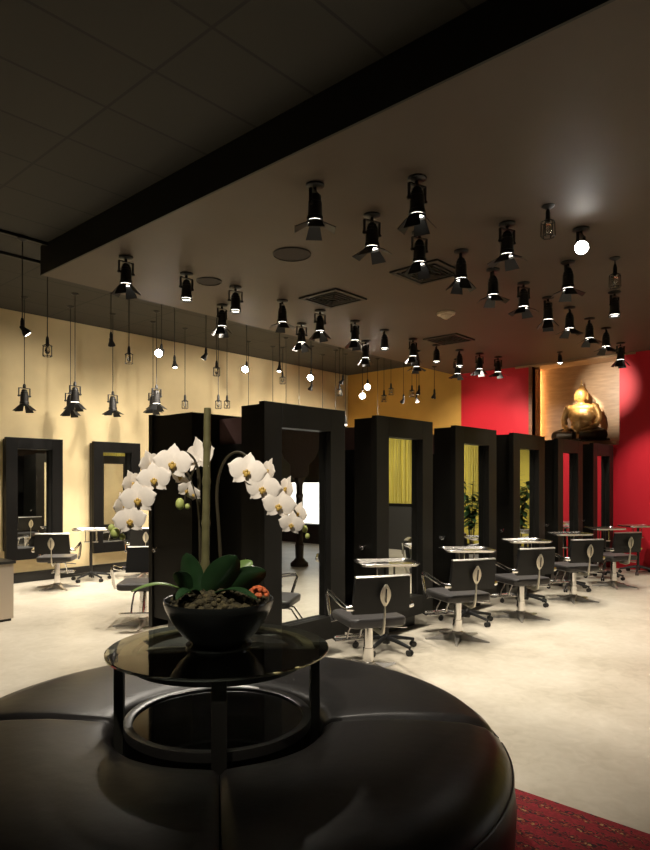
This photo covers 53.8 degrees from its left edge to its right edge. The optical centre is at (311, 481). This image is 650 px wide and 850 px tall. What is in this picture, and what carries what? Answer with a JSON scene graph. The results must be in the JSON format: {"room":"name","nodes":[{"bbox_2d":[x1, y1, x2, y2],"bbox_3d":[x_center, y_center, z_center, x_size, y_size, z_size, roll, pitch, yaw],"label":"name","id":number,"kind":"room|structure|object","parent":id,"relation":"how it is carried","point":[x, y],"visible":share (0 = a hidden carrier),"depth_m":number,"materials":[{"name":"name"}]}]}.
{"room":"salon","nodes":[
{"label":"salon","id":0,"kind":"room"},
{"bbox_2d":[0,308,347,572],"bbox_3d":[-4.977,-0.547,9.891,0.150,4.295,17.270,0,0,42],"label":"wall","id":1,"kind":"structure","parent":0,"point":[48,379],"depth_m":11.17,"materials":[{"name":"yellow paint"}]},
{"bbox_2d":[3,437,62,560],"bbox_3d":[-4.453,0.265,10.204,0.200,1.910,0.905,0,0,42],"label":"wall mirror","id":2,"kind":"object","parent":1,"relation":"attached to","point":[32,467],"visible":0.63,"depth_m":10.16,"materials":[{"name":"black paint"}]},
{"bbox_2d":[14,562,125,582],"bbox_3d":[-4.852,1.520,9.899,0.025,0.160,17.050,0,0,42],"label":"baseboard","id":3,"kind":"structure","parent":1,"relation":"attached to","point":[30,576],"depth_m":10.63,"materials":[{"name":"black paint"}]},
{"bbox_2d":[90,441,139,553],"bbox_3d":[-3.474,0.265,11.274,0.200,1.910,0.905,0,0,42],"label":"wall mirror","id":4,"kind":"object","parent":1,"relation":"attached to","point":[110,462],"visible":0.8,"depth_m":11.16,"materials":[{"name":"black paint"}]},
{"bbox_2d":[0,0,486,374],"bbox_3d":[1.486,-2.755,4.788,16.675,0.120,18.470,0,0,42],"label":"ceiling","id":5,"kind":"structure","parent":0,"point":[102,101],"depth_m":4.46,"materials":[{"name":"paint"}]},
{"bbox_2d":[0,251,39,263],"bbox_3d":[-5.465,-2.672,5.478,0.056,0.045,7.700,0,0,42],"label":"track","id":6,"kind":"object","parent":5,"relation":"attached to","point":[1,252],"visible":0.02,"depth_m":7.62,"materials":[{"name":"black metal"}]},
{"bbox_2d":[42,277,52,357],"bbox_3d":[-3.260,-2.098,7.886,0.120,1.124,0.124,0,0,42],"label":"pendant lamp","id":7,"kind":"object","parent":6,"relation":"hanging from","point":[47,349],"visible":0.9,"depth_m":7.88,"materials":[{"name":"black metal"}]},
{"bbox_2d":[0,229,47,245],"bbox_3d":[-5.281,-2.672,4.702,0.056,0.045,6.805,0,0,42],"label":"track","id":8,"kind":"object","parent":5,"relation":"attached to","point":[2,231],"visible":1,"depth_m":7.00,"materials":[{"name":"black metal"}]},
{"bbox_2d":[17,237,30,336],"bbox_3d":[-3.156,-2.125,7.016,0.146,1.070,0.109,0,0,-34],"label":"pendant lamp","id":9,"kind":"object","parent":8,"relation":"hanging from","point":[25,332],"visible":1,"depth_m":7.00,"materials":[{"name":"black metal"}]},
{"bbox_2d":[13,296,35,412],"bbox_3d":[-4.196,-1.855,9.337,0.298,1.680,0.246,0,0,14],"label":"pendant lamp","id":10,"kind":"object","parent":5,"relation":"hanging from","point":[24,396],"visible":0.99,"depth_m":9.31,"materials":[{"name":"black metal"}]},
{"bbox_2d":[60,305,80,417],"bbox_3d":[-3.712,-1.846,9.837,0.277,1.698,0.220,0,0,14],"label":"pendant lamp","id":11,"kind":"object","parent":5,"relation":"hanging from","point":[73,413],"visible":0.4,"depth_m":9.83,"materials":[{"name":"black metal"}]},
{"bbox_2d":[64,293,86,411],"bbox_3d":[-3.397,-1.856,9.174,0.284,1.678,0.228,0,0,14],"label":"pendant lamp","id":12,"kind":"object","parent":5,"relation":"hanging from","point":[74,404],"visible":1,"depth_m":9.13,"materials":[{"name":"black metal"}]},
{"bbox_2d":[102,313,123,416],"bbox_3d":[-3.199,-1.874,10.278,0.321,1.642,0.279,0,0,14],"label":"pendant lamp","id":13,"kind":"object","parent":5,"relation":"hanging from","point":[112,402],"visible":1,"depth_m":10.26,"materials":[{"name":"black metal"}]},
{"bbox_2d":[143,321,162,414],"bbox_3d":[-2.680,-1.918,10.786,0.308,1.554,0.260,0,0,14],"label":"pendant lamp","id":14,"kind":"object","parent":5,"relation":"hanging from","point":[150,398],"visible":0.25,"depth_m":10.74,"materials":[{"name":"black metal"}]},
{"bbox_2d":[146,310,165,411],"bbox_3d":[-2.457,-1.908,10.112,0.309,1.574,0.262,0,0,14],"label":"pendant lamp","id":15,"kind":"object","parent":5,"relation":"hanging from","point":[156,395],"visible":1,"depth_m":10.09,"materials":[{"name":"black metal"}]},
{"bbox_2d":[154,304,163,357],"bbox_3d":[-2.220,-2.251,9.380,0.143,0.888,0.200,0,0,9],"label":"pendant lamp","id":16,"kind":"object","parent":5,"relation":"hanging from","point":[158,352],"visible":0.83,"depth_m":9.32,"materials":[{"name":"white glass"}]},
{"bbox_2d":[0,567,649,833],"bbox_3d":[1.486,1.660,4.788,16.675,0.120,18.470,0,0,42],"label":"floor","id":17,"kind":"structure","parent":0,"point":[567,696],"depth_m":5.64,"materials":[{"name":"concrete"}]},
{"bbox_2d":[0,558,15,621],"bbox_3d":[-4.055,1.255,7.115,0.590,0.690,1.260,0,0,42],"label":"base cabinet","id":18,"kind":"object","parent":17,"relation":"on","point":[6,565],"visible":1,"depth_m":7.33,"materials":[{"name":"beige wood"}]},
{"bbox_2d":[31,533,81,590],"bbox_3d":[-3.841,1.173,9.667,0.640,0.850,0.798,0,0,-8],"label":"chair","id":19,"kind":"object","parent":17,"relation":"on","point":[55,547],"visible":1,"depth_m":9.38,"materials":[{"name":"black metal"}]},
{"bbox_2d":[71,527,110,582],"bbox_3d":[-3.588,1.179,10.408,0.628,0.841,0.610,0,0,-18],"label":"trolley","id":20,"kind":"object","parent":17,"relation":"on","point":[90,573],"visible":0.99,"depth_m":10.37,"materials":[{"name":"silver plastic"}]},
{"bbox_2d":[72,527,107,530],"bbox_3d":[-3.587,0.773,10.388,0.580,0.030,0.440,0,0,-18],"label":"tray","id":21,"kind":"object","parent":20,"relation":"on","point":[97,528],"depth_m":10.44,"materials":[{"name":"silver metal"}]},
{"bbox_2d":[123,527,148,577],"bbox_3d":[-2.833,1.173,10.772,0.640,0.850,0.798,0,0,-20],"label":"chair","id":22,"kind":"object","parent":17,"relation":"on","point":[137,537],"visible":0.38,"depth_m":10.43,"materials":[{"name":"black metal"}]},
{"bbox_2d":[110,546,167,630],"bbox_3d":[-1.894,1.173,7.159,0.640,0.850,0.798,0,0,-4],"label":"chair","id":23,"kind":"object","parent":17,"relation":"on","point":[137,561],"visible":0.66,"depth_m":7.15,"materials":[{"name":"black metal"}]},
{"bbox_2d":[104,623,328,849],"bbox_3d":[-0.429,1.177,2.950,1.010,0.844,1.010,0,0,-8],"label":"glass table","id":24,"kind":"object","parent":17,"relation":"on","point":[220,720],"visible":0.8,"depth_m":2.81,"materials":[{"name":"black glass"}]},
{"bbox_2d":[108,408,309,653],"bbox_3d":[-0.465,0.207,2.917,0.804,1.094,0.524,0,0,-30],"label":"potted orchid","id":25,"kind":"object","parent":24,"relation":"on","point":[217,606],"visible":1,"depth_m":2.88,"materials":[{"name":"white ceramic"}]},
{"bbox_2d":[163,594,273,653],"bbox_3d":[-0.429,0.646,2.950,0.504,0.216,0.504,0,0,0],"label":"bowl","id":26,"kind":"object","parent":25,"relation":"attached to","point":[223,626],"depth_m":2.78,"materials":[{"name":"black ceramic"}]},
{"bbox_2d":[149,401,344,639],"bbox_3d":[-0.678,0.467,6.176,1.680,2.266,1.095,0,0,42],"label":"station","id":27,"kind":"object","parent":17,"relation":"on","point":[306,444],"visible":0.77,"depth_m":5.87,"materials":[{"name":"black wood"}]},
{"bbox_2d":[282,428,324,624],"bbox_3d":[-0.096,0.387,5.680,0.004,1.696,0.630,0,0,42],"label":"mirror","id":28,"kind":"object","parent":27,"relation":"attached to","point":[303,451],"depth_m":5.72,"materials":[{"name":"clear glass"}]},
{"bbox_2d":[0,657,516,849],"bbox_3d":[-0.429,1.331,2.949,2.611,0.517,2.614,0,0,0],"label":"round ottoman","id":29,"kind":"object","parent":17,"relation":"on","point":[397,761],"visible":0.75,"depth_m":2.34,"materials":[{"name":"black leather"}]},
{"bbox_2d":[325,573,413,667],"bbox_3d":[0.467,1.173,5.447,0.640,0.850,0.798,0,0,-19],"label":"chair","id":30,"kind":"object","parent":17,"relation":"on","point":[377,600],"visible":0.88,"depth_m":5.18,"materials":[{"name":"black leather"}]},
{"bbox_2d":[352,558,420,656],"bbox_3d":[0.710,1.179,6.124,0.628,0.841,0.610,0,0,-8],"label":"trolley","id":31,"kind":"object","parent":17,"relation":"on","point":[385,638],"visible":0.81,"depth_m":6.10,"materials":[{"name":"silver metal"}]},
{"bbox_2d":[353,558,420,566],"bbox_3d":[0.707,0.773,6.104,0.580,0.030,0.440,0,0,-8],"label":"tray","id":32,"kind":"object","parent":31,"relation":"on","point":[387,562],"depth_m":6.17,"materials":[{"name":"silver metal"}]},
{"bbox_2d":[345,415,432,635],"bbox_3d":[0.360,0.467,7.309,1.680,2.266,1.095,0,0,42],"label":"station","id":33,"kind":"object","parent":17,"relation":"on","point":[389,460],"visible":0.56,"depth_m":6.80,"materials":[{"name":"black wood"}]},
{"bbox_2d":[389,438,416,595],"bbox_3d":[0.942,0.387,6.814,0.004,1.696,0.630,0,0,42],"label":"mirror","id":34,"kind":"object","parent":33,"relation":"attached to","point":[402,451],"depth_m":6.85,"materials":[{"name":"clear glass"}]},
{"bbox_2d":[421,557,496,646],"bbox_3d":[1.473,1.173,6.545,0.640,0.850,0.798,0,0,-20],"label":"chair","id":35,"kind":"object","parent":17,"relation":"on","point":[468,577],"visible":1,"depth_m":6.30,"materials":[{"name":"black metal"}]},
{"bbox_2d":[433,425,495,611],"bbox_3d":[1.398,0.467,8.443,1.680,2.266,1.095,0,0,42],"label":"station","id":36,"kind":"object","parent":17,"relation":"on","point":[464,458],"visible":0.39,"depth_m":7.78,"materials":[{"name":"black wood"}]},
{"bbox_2d":[464,444,483,558],"bbox_3d":[1.980,0.387,7.947,0.004,1.696,0.630,0,0,42],"label":"mirror","id":37,"kind":"object","parent":36,"relation":"attached to","point":[473,454],"depth_m":8.00,"materials":[{"name":"clear glass"}]},
{"bbox_2d":[438,546,496,626],"bbox_3d":[1.771,1.179,7.309,0.628,0.841,0.610,0,0,-2],"label":"trolley","id":38,"kind":"object","parent":17,"relation":"on","point":[466,612],"visible":0.76,"depth_m":7.28,"materials":[{"name":"silver plastic"}]},
{"bbox_2d":[439,546,496,552],"bbox_3d":[1.766,0.773,7.290,0.580,0.030,0.440,0,0,-2],"label":"tray","id":39,"kind":"object","parent":38,"relation":"on","point":[450,549],"depth_m":7.36,"materials":[{"name":"silver metal"}]},
{"bbox_2d":[493,433,544,595],"bbox_3d":[2.436,0.467,9.577,1.680,2.266,1.095,0,0,42],"label":"station","id":40,"kind":"object","parent":17,"relation":"on","point":[520,458],"visible":0.34,"depth_m":8.82,"materials":[{"name":"black wood"}]},
{"bbox_2d":[520,449,533,547],"bbox_3d":[3.018,0.387,9.081,0.004,1.696,0.630,0,0,42],"label":"mirror","id":41,"kind":"object","parent":40,"relation":"attached to","point":[526,455],"depth_m":9.14,"materials":[{"name":"clear glass"}]},
{"bbox_2d":[490,547,556,622],"bbox_3d":[2.454,1.173,7.573,0.640,0.850,0.798,0,0,-19],"label":"chair","id":42,"kind":"object","parent":17,"relation":"on","point":[531,563],"visible":0.94,"depth_m":7.32,"materials":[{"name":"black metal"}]},
{"bbox_2d":[500,538,551,607],"bbox_3d":[2.804,1.179,8.410,0.628,0.841,0.610,0,0,-6],"label":"trolley","id":43,"kind":"object","parent":17,"relation":"on","point":[525,541],"visible":0.7,"depth_m":8.37,"materials":[{"name":"silver plastic"}]},
{"bbox_2d":[500,538,551,542],"bbox_3d":[2.801,0.773,8.391,0.580,0.030,0.440,0,0,-6],"label":"tray","id":44,"kind":"object","parent":43,"relation":"on","point":[510,540],"depth_m":8.49,"materials":[{"name":"silver metal"}]},
{"bbox_2d":[545,438,582,579],"bbox_3d":[3.474,0.467,10.710,1.680,2.266,1.095,0,0,42],"label":"station","id":45,"kind":"object","parent":17,"relation":"on","point":[563,457],"visible":0.35,"depth_m":10.00,"materials":[{"name":"black wood"}]},
{"bbox_2d":[563,453,573,556],"bbox_3d":[4.056,0.387,10.215,0.004,1.696,0.630,0,0,42],"label":"mirror","id":46,"kind":"object","parent":45,"relation":"attached to","point":[568,458],"depth_m":10.25,"materials":[{"name":"clear glass"}]},
{"bbox_2d":[546,532,593,591],"bbox_3d":[3.829,1.179,9.531,0.628,0.841,0.610,0,0,-8],"label":"trolley","id":47,"kind":"object","parent":17,"relation":"on","point":[569,534],"visible":0.77,"depth_m":9.49,"materials":[{"name":"black plastic"}]},
{"bbox_2d":[546,532,593,535],"bbox_3d":[3.827,0.773,9.512,0.580,0.030,0.440,0,0,-8],"label":"tray","id":48,"kind":"object","parent":47,"relation":"on","point":[551,533],"depth_m":9.46,"materials":[{"name":"silver metal"}]},
{"bbox_2d":[548,539,604,603],"bbox_3d":[3.525,1.173,8.682,0.640,0.850,0.798,0,0,-15],"label":"chair","id":49,"kind":"object","parent":17,"relation":"on","point":[582,552],"visible":0.88,"depth_m":8.41,"materials":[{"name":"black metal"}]},
{"bbox_2d":[515,788,649,849],"bbox_3d":[1.277,1.595,1.654,3.150,0.008,2.165,0,0,42],"label":"patterned rug","id":50,"kind":"object","parent":17,"relation":"on","point":[542,823],"visible":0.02,"depth_m":2.92,"materials":[{"name":"red carpet"}]},
{"bbox_2d":[583,443,612,572],"bbox_3d":[4.512,0.467,11.844,1.680,2.266,1.095,0,0,42],"label":"station","id":51,"kind":"object","parent":17,"relation":"on","point":[597,458],"visible":0.28,"depth_m":11.28,"materials":[{"name":"black wood"}]},
{"bbox_2d":[597,456,604,538],"bbox_3d":[5.094,0.387,11.348,0.004,1.696,0.630,0,0,42],"label":"mirror","id":52,"kind":"object","parent":51,"relation":"attached to","point":[600,459],"depth_m":11.39,"materials":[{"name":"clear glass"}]},
{"bbox_2d":[583,527,626,580],"bbox_3d":[4.843,1.179,10.610,0.628,0.841,0.610,0,0,-10],"label":"trolley","id":53,"kind":"object","parent":17,"relation":"on","point":[604,529],"visible":0.77,"depth_m":10.57,"materials":[{"name":"black plastic"}]},
{"bbox_2d":[583,527,626,529],"bbox_3d":[4.841,0.773,10.590,0.580,0.030,0.440,0,0,-10],"label":"tray","id":54,"kind":"object","parent":53,"relation":"on","point":[591,528],"depth_m":10.65,"materials":[{"name":"silver metal"}]},
{"bbox_2d":[591,532,641,588],"bbox_3d":[4.619,1.173,9.848,0.640,0.850,0.798,0,0,-18],"label":"chair","id":55,"kind":"object","parent":17,"relation":"on","point":[623,542],"visible":0.83,"depth_m":9.58,"materials":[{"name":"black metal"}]},
{"bbox_2d":[617,524,649,575],"bbox_3d":[5.701,1.179,11.207,0.628,0.841,0.610,0,0,-10],"label":"trolley","id":56,"kind":"object","parent":17,"relation":"on","point":[638,566],"visible":0.89,"depth_m":11.17,"materials":[{"name":"black plastic"}]},
{"bbox_2d":[617,524,649,527],"bbox_3d":[5.700,0.773,11.187,0.580,0.030,0.440,0,0,-10],"label":"tray","id":57,"kind":"object","parent":56,"relation":"on","point":[621,525],"depth_m":11.26,"materials":[{"name":"silver metal"}]},
{"bbox_2d":[44,0,649,373],"bbox_3d":[4.917,-2.530,6.274,13.220,0.331,9.245,0,0,42],"label":"ceiling","id":58,"kind":"structure","parent":0,"point":[561,118],"depth_m":5.70,"materials":[{"name":"brown paint"}]},
{"bbox_2d":[111,254,140,298],"bbox_3d":[-1.956,-2.157,6.730,0.274,0.413,0.216,0,0,17],"label":"ceiling spotlight","id":59,"kind":"object","parent":58,"relation":"attached to","point":[126,274],"visible":1,"depth_m":6.69,"materials":[{"name":"black metal"}]},
{"bbox_2d":[179,271,193,301],"bbox_3d":[-1.424,-2.209,7.263,0.154,0.310,0.149,0,0,-4],"label":"ceiling spotlight","id":60,"kind":"object","parent":58,"relation":"attached to","point":[186,287],"visible":1,"depth_m":7.22,"materials":[{"name":"black metal"}]},
{"bbox_2d":[196,277,221,285],"bbox_3d":[-1.213,-2.357,7.535,0.300,0.014,0.300,0,0,42],"label":"ceiling speaker","id":61,"kind":"object","parent":58,"relation":"attached to","point":[208,281],"visible":1,"depth_m":7.52,"materials":[{"name":"grey"}]},
{"bbox_2d":[211,303,232,337],"bbox_3d":[-1.203,-2.157,8.557,0.274,0.413,0.216,0,0,6],"label":"ceiling spotlight","id":62,"kind":"object","parent":58,"relation":"attached to","point":[221,329],"visible":1,"depth_m":8.51,"materials":[{"name":"black metal"}]},
{"bbox_2d":[228,285,242,313],"bbox_3d":[-0.928,-2.209,7.767,0.149,0.310,0.154,0,0,22],"label":"ceiling spotlight","id":63,"kind":"object","parent":58,"relation":"attached to","point":[235,300],"visible":1,"depth_m":7.73,"materials":[{"name":"grey metal"}]},
{"bbox_2d":[269,299,295,332],"bbox_3d":[-0.387,-2.170,8.345,0.328,0.389,0.290,0,0,-14],"label":"ceiling spotlight","id":64,"kind":"object","parent":58,"relation":"attached to","point":[282,323],"visible":1,"depth_m":8.30,"materials":[{"name":"black metal"}]},
{"bbox_2d":[273,247,310,261],"bbox_3d":[-0.208,-2.357,6.642,0.400,0.014,0.400,0,0,42],"label":"ceiling speaker","id":65,"kind":"object","parent":58,"relation":"attached to","point":[292,254],"visible":1,"depth_m":6.63,"materials":[{"name":"grey"}]},
{"bbox_2d":[292,322,311,352],"bbox_3d":[-0.157,-2.157,9.557,0.274,0.413,0.216,0,0,33],"label":"ceiling spotlight","id":66,"kind":"object","parent":58,"relation":"attached to","point":[301,344],"visible":1,"depth_m":9.52,"materials":[{"name":"black metal"}]},
{"bbox_2d":[294,181,335,240],"bbox_3d":[0.024,-2.170,5.098,0.328,0.389,0.290,0,0,-3],"label":"ceiling spotlight","id":67,"kind":"object","parent":58,"relation":"attached to","point":[314,221],"visible":1,"depth_m":5.06,"materials":[{"name":"black metal"}]},
{"bbox_2d":[310,309,330,341],"bbox_3d":[0.110,-2.157,8.832,0.274,0.413,0.216,0,0,32],"label":"ceiling spotlight","id":68,"kind":"object","parent":58,"relation":"attached to","point":[319,333],"visible":1,"depth_m":8.79,"materials":[{"name":"black metal"}]},
{"bbox_2d":[40,0,614,374],"bbox_3d":[4.902,-2.530,6.273,13.240,0.331,9.265,0,0,42],"label":"trim","id":69,"kind":"structure","parent":58,"relation":"attached to","point":[491,29],"depth_m":4.31,"materials":[{"name":"black paint"}]},
{"bbox_2d":[299,288,366,308],"bbox_3d":[0.270,-2.348,8.232,0.620,0.032,0.620,0,0,42],"label":"ceiling vent","id":70,"kind":"object","parent":58,"relation":"in","point":[335,297],"visible":1,"depth_m":8.19,"materials":[{"name":"grey metal"}]},
{"bbox_2d":[345,320,364,350],"bbox_3d":[0.632,-2.157,9.409,0.274,0.413,0.216,0,0,17],"label":"ceiling spotlight","id":71,"kind":"object","parent":58,"relation":"attached to","point":[355,331],"visible":1,"depth_m":9.36,"materials":[{"name":"black metal"}]},
{"bbox_2d":[357,340,370,366],"bbox_3d":[0.898,-2.157,10.745,0.274,0.413,0.216,0,0,14],"label":"ceiling spotlight","id":72,"kind":"object","parent":58,"relation":"attached to","point":[364,361],"visible":1,"depth_m":10.70,"materials":[{"name":"black metal"}]},
{"bbox_2d":[352,211,391,264],"bbox_3d":[0.532,-2.170,5.671,0.328,0.389,0.290,0,0,32],"label":"ceiling spotlight","id":73,"kind":"object","parent":58,"relation":"attached to","point":[372,232],"visible":1,"depth_m":5.63,"materials":[{"name":"black metal"}]},
{"bbox_2d":[380,329,388,350],"bbox_3d":[1.129,-2.209,9.967,0.154,0.310,0.149,0,0,-32],"label":"ceiling spotlight","id":74,"kind":"object","parent":58,"relation":"attached to","point":[384,339],"visible":1,"depth_m":9.92,"materials":[{"name":"grey metal"}]},
{"bbox_2d":[404,338,421,364],"bbox_3d":[1.672,-2.157,10.595,0.274,0.413,0.216,0,0,24],"label":"ceiling spotlight","id":75,"kind":"object","parent":58,"relation":"attached to","point":[412,359],"visible":1,"depth_m":10.55,"materials":[{"name":"black metal"}]},
{"bbox_2d":[398,173,436,236],"bbox_3d":[0.817,-2.157,4.980,0.274,0.413,0.216,0,0,30],"label":"ceiling spotlight","id":76,"kind":"object","parent":58,"relation":"attached to","point":[417,196],"visible":1,"depth_m":4.94,"materials":[{"name":"black metal"}]},
{"bbox_2d":[403,231,434,279],"bbox_3d":[1.018,-2.157,6.069,0.274,0.413,0.216,0,0,36],"label":"ceiling spotlight","id":77,"kind":"object","parent":58,"relation":"attached to","point":[419,249],"visible":0.91,"depth_m":6.03,"materials":[{"name":"black metal"}]},
{"bbox_2d":[389,259,454,285],"bbox_3d":[1.307,-2.348,7.211,0.620,0.032,0.620,0,0,42],"label":"ceiling vent","id":78,"kind":"object","parent":58,"relation":"in","point":[442,270],"visible":0.69,"depth_m":7.20,"materials":[{"name":"grey metal"}]},
{"bbox_2d":[432,344,440,363],"bbox_3d":[2.151,-2.209,11.060,0.149,0.310,0.154,0,0,-27],"label":"ceiling spotlight","id":79,"kind":"object","parent":58,"relation":"attached to","point":[436,354],"visible":0.99,"depth_m":11.01,"materials":[{"name":"grey metal"}]},
{"bbox_2d":[437,311,454,319],"bbox_3d":[1.877,-2.320,8.963,0.260,0.088,0.260,0,0,42],"label":"smoke detector","id":80,"kind":"object","parent":58,"relation":"attached to","point":[445,315],"visible":1,"depth_m":8.89,"materials":[{"name":"beige plastic"}]},
{"bbox_2d":[423,333,474,345],"bbox_3d":[2.268,-2.348,10.595,0.620,0.032,0.620,0,0,42],"label":"ceiling vent","id":81,"kind":"object","parent":58,"relation":"in","point":[454,338],"visible":1,"depth_m":10.55,"materials":[{"name":"grey"}]},
{"bbox_2d":[449,358,465,379],"bbox_3d":[2.801,-2.170,12.320,0.328,0.389,0.290,0,0,38],"label":"ceiling spotlight","id":82,"kind":"object","parent":58,"relation":"attached to","point":[457,371],"visible":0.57,"depth_m":12.28,"materials":[{"name":"black metal"}]},
{"bbox_2d":[455,349,463,367],"bbox_3d":[2.646,-2.209,11.479,0.149,0.310,0.154,0,0,-25],"label":"ceiling spotlight","id":83,"kind":"object","parent":58,"relation":"attached to","point":[459,360],"visible":1,"depth_m":11.43,"materials":[{"name":"grey metal"}]},
{"bbox_2d":[446,248,475,294],"bbox_3d":[1.526,-2.157,6.555,0.274,0.413,0.216,0,0,-13],"label":"ceiling spotlight","id":84,"kind":"object","parent":58,"relation":"attached to","point":[461,281],"visible":1,"depth_m":6.51,"materials":[{"name":"black metal"}]},
{"bbox_2d":[471,353,487,376],"bbox_3d":[3.084,-2.157,11.792,0.274,0.413,0.216,0,0,37],"label":"ceiling spotlight","id":85,"kind":"object","parent":58,"relation":"attached to","point":[479,361],"visible":1,"depth_m":11.75,"materials":[{"name":"black metal"}]},
{"bbox_2d":[477,267,508,307],"bbox_3d":[2.015,-2.170,7.127,0.328,0.389,0.290,0,0,-2],"label":"ceiling spotlight","id":86,"kind":"object","parent":58,"relation":"attached to","point":[493,293],"visible":1,"depth_m":7.08,"materials":[{"name":"black metal"}]},
{"bbox_2d":[489,356,507,378],"bbox_3d":[3.523,-2.170,12.123,0.328,0.389,0.290,0,0,36],"label":"ceiling spotlight","id":87,"kind":"object","parent":58,"relation":"attached to","point":[498,365],"visible":1,"depth_m":12.08,"materials":[{"name":"black metal"}]},
{"bbox_2d":[487,220,526,270],"bbox_3d":[1.785,-2.170,5.857,0.328,0.389,0.290,0,0,37],"label":"ceiling spotlight","id":88,"kind":"object","parent":58,"relation":"attached to","point":[507,238],"visible":1,"depth_m":5.82,"materials":[{"name":"black metal"}]},
{"bbox_2d":[509,281,538,318],"bbox_3d":[2.516,-2.170,7.611,0.328,0.389,0.290,0,0,37],"label":"ceiling spotlight","id":89,"kind":"object","parent":58,"relation":"attached to","point":[523,295],"visible":1,"depth_m":7.57,"materials":[{"name":"black metal"}]},
{"bbox_2d":[537,296,558,331],"bbox_3d":[3.027,-2.157,8.209,0.274,0.413,0.216,0,0,21],"label":"ceiling spotlight","id":90,"kind":"object","parent":58,"relation":"attached to","point":[547,321],"visible":0.99,"depth_m":8.16,"materials":[{"name":"black metal"}]},
{"bbox_2d":[540,203,555,239],"bbox_3d":[2.023,-2.226,5.486,0.120,0.276,0.124,0,0,42],"label":"pendant lamp","id":91,"kind":"object","parent":58,"relation":"hanging from","point":[548,227],"visible":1,"depth_m":5.47,"materials":[{"name":"black metal"}]},
{"bbox_2d":[551,260,585,301],"bbox_3d":[2.753,-2.170,6.883,0.328,0.389,0.290,0,0,10],"label":"ceiling spotlight","id":92,"kind":"object","parent":58,"relation":"attached to","point":[568,286],"visible":1,"depth_m":6.84,"materials":[{"name":"black metal"}]},
{"bbox_2d":[557,306,582,338],"bbox_3d":[3.492,-2.170,8.680,0.328,0.389,0.290,0,0,-10],"label":"ceiling spotlight","id":93,"kind":"object","parent":58,"relation":"attached to","point":[569,327],"visible":1,"depth_m":8.64,"materials":[{"name":"black metal"}]},
{"bbox_2d":[572,226,589,254],"bbox_3d":[2.507,-2.223,5.957,0.149,0.283,0.256,0,0,17],"label":"ceiling spotlight","id":94,"kind":"object","parent":58,"relation":"attached to","point":[581,247],"visible":1,"depth_m":5.89,"materials":[{"name":"white glass"}]},
{"bbox_2d":[577,317,602,346],"bbox_3d":[4.017,-2.170,9.265,0.328,0.389,0.290,0,0,0],"label":"ceiling spotlight","id":95,"kind":"object","parent":58,"relation":"attached to","point":[589,330],"visible":1,"depth_m":9.22,"materials":[{"name":"black metal"}]},
{"bbox_2d":[594,327,617,354],"bbox_3d":[4.519,-2.170,9.837,0.328,0.389,0.290,0,0,-8],"label":"ceiling spotlight","id":96,"kind":"object","parent":58,"relation":"attached to","point":[606,344],"visible":1,"depth_m":9.79,"materials":[{"name":"black metal"}]},
{"bbox_2d":[608,290,620,317],"bbox_3d":[3.768,-2.209,7.971,0.154,0.310,0.149,0,0,10],"label":"ceiling spotlight","id":97,"kind":"object","parent":58,"relation":"attached to","point":[614,309],"visible":1,"depth_m":7.93,"materials":[{"name":"grey metal"}]},
{"bbox_2d":[609,256,620,288],"bbox_3d":[3.201,-2.204,6.760,0.120,0.320,0.124,0,0,42],"label":"pendant lamp","id":98,"kind":"object","parent":58,"relation":"hanging from","point":[615,258],"visible":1,"depth_m":6.74,"materials":[{"name":"black metal"}]},
{"bbox_2d":[611,342,629,367],"bbox_3d":[5.254,-2.157,10.900,0.274,0.413,0.216,0,0,40],"label":"ceiling spotlight","id":99,"kind":"object","parent":58,"relation":"attached to","point":[619,362],"visible":0.98,"depth_m":10.86,"materials":[{"name":"black metal"}]},
{"bbox_2d":[348,350,649,570],"bbox_3d":[3.728,-0.547,13.731,7.805,4.295,0.150,0,0,42],"label":"wall","id":100,"kind":"structure","parent":0,"point":[501,405],"depth_m":13.30,"materials":[{"name":"red paint"}]},
{"bbox_2d":[529,365,539,435],"bbox_3d":[5.239,-1.562,12.639,2.300,1.804,0.620,0,0,42],"label":"trim","id":101,"kind":"structure","parent":100,"relation":"attached to","point":[537,371],"depth_m":13.07,"materials":[{"name":"brown wood"}]},
{"bbox_2d":[515,352,635,369],"bbox_3d":[5.239,-2.357,12.639,2.300,0.055,0.620,0,0,42],"label":"trim","id":102,"kind":"structure","parent":100,"relation":"attached to","point":[608,358],"depth_m":12.49,"materials":[{"name":"brown wood"}]},
{"bbox_2d":[540,361,618,440],"bbox_3d":[5.433,-1.562,12.828,2.210,1.804,0.080,0,0,42],"label":"panel","id":103,"kind":"object","parent":100,"relation":"attached to","point":[558,386],"depth_m":12.85,"materials":[{"name":"brown wood"}]},
{"bbox_2d":[583,440,618,444],"bbox_3d":[5.201,-0.727,12.538,1.640,0.074,0.660,0,0,42],"label":"niche ledge","id":104,"kind":"object","parent":100,"relation":"attached to","point":[609,442],"visible":0.22,"depth_m":11.86,"materials":[{"name":"brown wood"}]},
{"bbox_2d":[551,380,609,441],"bbox_3d":[5.247,-1.377,12.484,1.076,1.222,0.590,0,0,42],"label":"statue","id":105,"kind":"object","parent":104,"relation":"on","point":[581,415],"visible":0.89,"depth_m":12.39,"materials":[{"name":"gold metal"}]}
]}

